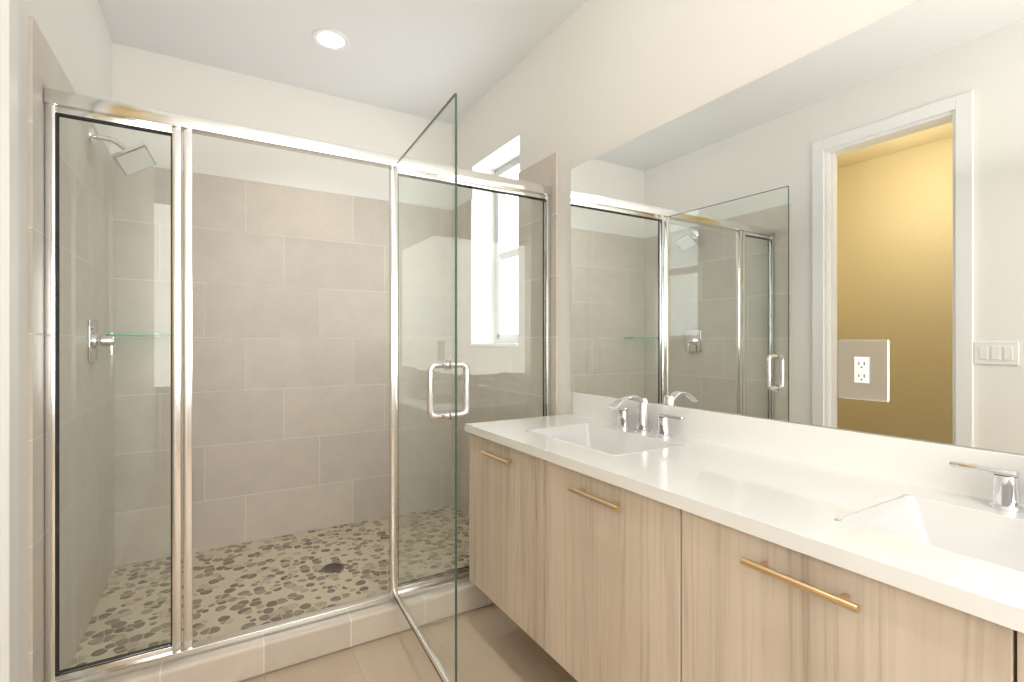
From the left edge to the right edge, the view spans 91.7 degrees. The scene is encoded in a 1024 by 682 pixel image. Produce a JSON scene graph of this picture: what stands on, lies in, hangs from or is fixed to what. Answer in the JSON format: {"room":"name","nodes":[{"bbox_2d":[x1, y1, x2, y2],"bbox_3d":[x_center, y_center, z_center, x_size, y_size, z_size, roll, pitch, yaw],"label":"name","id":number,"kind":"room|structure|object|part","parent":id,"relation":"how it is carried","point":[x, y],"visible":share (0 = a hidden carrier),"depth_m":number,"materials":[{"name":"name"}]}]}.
{"room":"bathroom","nodes":[
{"label":"bathroom","id":0,"kind":"room"},
{"bbox_2d":[18,0,111,681],"bbox_3d":[-0.955,-0.175,0.582,0.120,2.750,4.577,0,0,-31],"label":"wall","id":1,"kind":"structure","parent":0,"point":[76,34],"depth_m":1.42,"materials":[{"name":"white paint"}]},
{"bbox_2d":[0,0,17,681],"bbox_3d":[-1.155,-0.045,0.918,0.156,2.490,0.800,0,0,-31],"label":"door frame","id":2,"kind":"structure","parent":1,"relation":"attached to","point":[8,340],"depth_m":1.24,"materials":[{"name":"paint"}]},
{"bbox_2d":[28,14,113,681],"bbox_3d":[-1.723,0.133,1.998,0.010,2.135,1.337,0,0,-31],"label":"tiled wall","id":3,"kind":"structure","parent":1,"relation":"attached to","point":[45,69],"depth_m":1.82,"materials":[{"name":"beige tile"}]},
{"bbox_2d":[88,320,114,366],"bbox_3d":[-1.749,0.012,2.124,0.075,0.200,0.156,0,0,-31],"label":"shower valve","id":4,"kind":"object","parent":3,"relation":"attached to","point":[92,351],"depth_m":2.10,"materials":[{"name":"silver metal"}]},
{"bbox_2d":[89,127,155,176],"bbox_3d":[-1.664,-0.808,2.125,0.223,0.176,0.128,0,0,-31],"label":"shower head","id":5,"kind":"object","parent":3,"relation":"attached to","point":[129,169],"depth_m":2.12},
{"bbox_2d":[96,580,493,681],"bbox_3d":[-0.624,1.143,2.015,1.895,0.115,0.130,0,0,-31],"label":"shower curb","id":6,"kind":"structure","parent":3,"relation":"attached to","point":[250,658],"depth_m":1.85,"materials":[{"name":"tile"}]},
{"bbox_2d":[44,88,551,681],"bbox_3d":[-0.446,0.155,1.717,1.895,1.860,0.752,0,0,-31],"label":"shower enclosure","id":7,"kind":"object","parent":6,"relation":"on","point":[58,104],"visible":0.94,"depth_m":1.70,"materials":[{"name":"clear glass"}]},
{"bbox_3d":[-0.192,0.148,1.502,0.135,0.181,0.029,0,0,-31],"label":"door handle","id":8,"kind":"part","parent":7,"relation":"part of","materials":[{"name":"silver metal"}]},
{"bbox_2d":[112,42,451,209],"bbox_3d":[-1.227,-0.175,3.153,2.285,2.750,0.120,0,0,-31],"label":"wall","id":9,"kind":"structure","parent":0,"point":[145,78],"depth_m":2.96,"materials":[{"name":"white paint"}]},
{"bbox_2d":[114,161,450,566],"bbox_3d":[-1.250,0.133,3.064,1.915,2.135,0.010,0,0,-31],"label":"tiled wall","id":10,"kind":"structure","parent":9,"relation":"attached to","point":[290,360],"depth_m":2.95,"materials":[{"name":"beige tile"}]},
{"bbox_2d":[106,332,170,337],"bbox_3d":[-1.887,-0.030,2.531,0.254,0.024,0.254,0,0,-31],"label":"glass shelf","id":11,"kind":"object","parent":10,"relation":"attached to","point":[153,334],"depth_m":2.46,"materials":[{"name":"clear glass"}]},
{"bbox_2d":[98,0,587,124],"bbox_3d":[-0.025,-1.600,1.136,2.285,0.100,4.817,0,0,-31],"label":"ceiling","id":12,"kind":"structure","parent":0,"point":[427,59],"depth_m":2.56,"materials":[{"name":"paint"}]},
{"bbox_2d":[312,29,349,50],"bbox_3d":[-0.931,-1.546,2.554,0.184,0.008,0.184,0,0,-31],"label":"recessed light","id":13,"kind":"object","parent":12,"relation":"in","point":[331,39],"visible":1,"depth_m":2.55,"materials":[{"name":"paint"}]},
{"bbox_2d":[240,603,577,681],"bbox_3d":[-0.025,1.250,1.136,2.285,0.100,4.817,0,0,-31],"label":"floor","id":14,"kind":"structure","parent":0,"point":[495,643],"depth_m":1.87,"materials":[{"name":"tile"}]},
{"bbox_2d":[69,505,468,667],"bbox_3d":[-0.951,1.185,2.563,1.895,0.030,1.157,0,0,-31],"label":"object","id":15,"kind":"structure","parent":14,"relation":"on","point":[241,586],"depth_m":2.43,"materials":[{"name":"beige stone"}]},
{"bbox_2d":[321,562,343,572],"bbox_3d":[-0.922,1.168,2.559,0.112,0.004,0.112,0,0,-31],"label":"shower drain","id":16,"kind":"object","parent":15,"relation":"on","point":[332,567],"visible":1,"depth_m":2.56,"materials":[{"name":"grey metal"}]},
{"bbox_2d":[452,0,1022,454],"bbox_3d":[0.849,-0.175,1.657,0.250,2.750,4.577,0,0,-31],"label":"wall","id":17,"kind":"structure","parent":0,"point":[588,80],"depth_m":2.14,"materials":[{"name":"white paint"}]},
{"bbox_2d":[470,156,519,346],"bbox_3d":[-0.017,-0.559,3.074,0.248,1.181,0.594,0,0,-31],"label":"window unit","id":18,"kind":"structure","parent":17,"relation":"in","point":[509,168],"depth_m":3.30,"materials":[{"name":"plastic"}]},
{"bbox_2d":[451,152,557,516],"bbox_3d":[-0.103,0.133,3.001,0.010,2.135,1.272,0,0,-31],"label":"tiled wall","id":19,"kind":"structure","parent":17,"relation":"attached to","point":[544,171],"depth_m":2.78,"materials":[{"name":"beige tile"}]},
{"bbox_2d":[465,424,1023,681],"bbox_3d":[0.603,0.675,1.244,0.596,0.610,2.160,0,0,-31],"label":"bathroom vanity","id":20,"kind":"object","parent":17,"relation":"attached to","point":[625,538],"depth_m":1.10,"materials":[{"name":"brown wood"}]},
{"bbox_2d":[465,412,1023,623],"bbox_3d":[0.603,0.355,1.245,0.555,0.030,2.180,0,0,-31],"label":"countertop","id":21,"kind":"structure","parent":20,"relation":"on","point":[787,497],"depth_m":1.11,"materials":[{"name":"white stone"}]},
{"bbox_2d":[525,420,684,455],"bbox_3d":[0.308,0.397,1.755,0.310,0.117,0.500,0,0,-31],"label":"sink","id":22,"kind":"object","parent":21,"relation":"in","point":[599,437],"depth_m":1.91,"materials":[{"name":"white ceramic"}]},
{"bbox_2d":[605,395,688,439],"bbox_3d":[0.436,0.269,1.832,0.181,0.142,0.380,0,0,-31],"label":"faucet","id":23,"kind":"object","parent":21,"relation":"on","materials":[{"name":"silver metal"}]},
{"bbox_2d":[829,488,1023,575],"bbox_3d":[0.871,0.397,0.810,0.310,0.117,0.500,0,0,-31],"label":"sink","id":24,"kind":"object","parent":21,"relation":"in","point":[993,536],"depth_m":1.01,"materials":[{"name":"white ceramic"}]},
{"bbox_2d":[945,460,1023,515],"bbox_3d":[0.999,0.269,0.887,0.181,0.142,0.380,0,0,-31],"label":"faucet","id":25,"kind":"object","parent":21,"relation":"on","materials":[{"name":"silver metal"}]},
{"bbox_2d":[571,0,1023,454],"bbox_3d":[0.848,-0.289,1.409,0.005,1.052,2.213,0,0,-31],"label":"vanity mirror","id":26,"kind":"object","parent":17,"relation":"attached to","point":[761,247],"visible":1,"depth_m":1.36,"materials":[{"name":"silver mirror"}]},
{"bbox_2d":[838,340,887,401],"bbox_3d":[0.910,0.075,1.291,0.008,0.156,0.116,0,0,-31],"label":"electrical outlet plate","id":27,"kind":"object","parent":26,"relation":"attached to","point":[862,369],"visible":1,"depth_m":1.29,"materials":[{"name":"grey"}]},
{"bbox_2d":[854,356,869,383],"bbox_3d":[0.908,0.075,1.290,0.004,0.068,0.035,0,0,-31],"label":"receptacle","id":28,"kind":"object","parent":27,"relation":"attached to","point":[861,363],"depth_m":1.29,"materials":[{"name":"white plastic"}]},
{"label":"outside","id":29,"kind":"structure","parent":0,"visible":0},
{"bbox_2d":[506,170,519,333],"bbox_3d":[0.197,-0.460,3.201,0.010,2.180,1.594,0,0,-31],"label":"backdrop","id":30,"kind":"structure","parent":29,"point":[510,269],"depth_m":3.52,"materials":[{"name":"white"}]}
]}

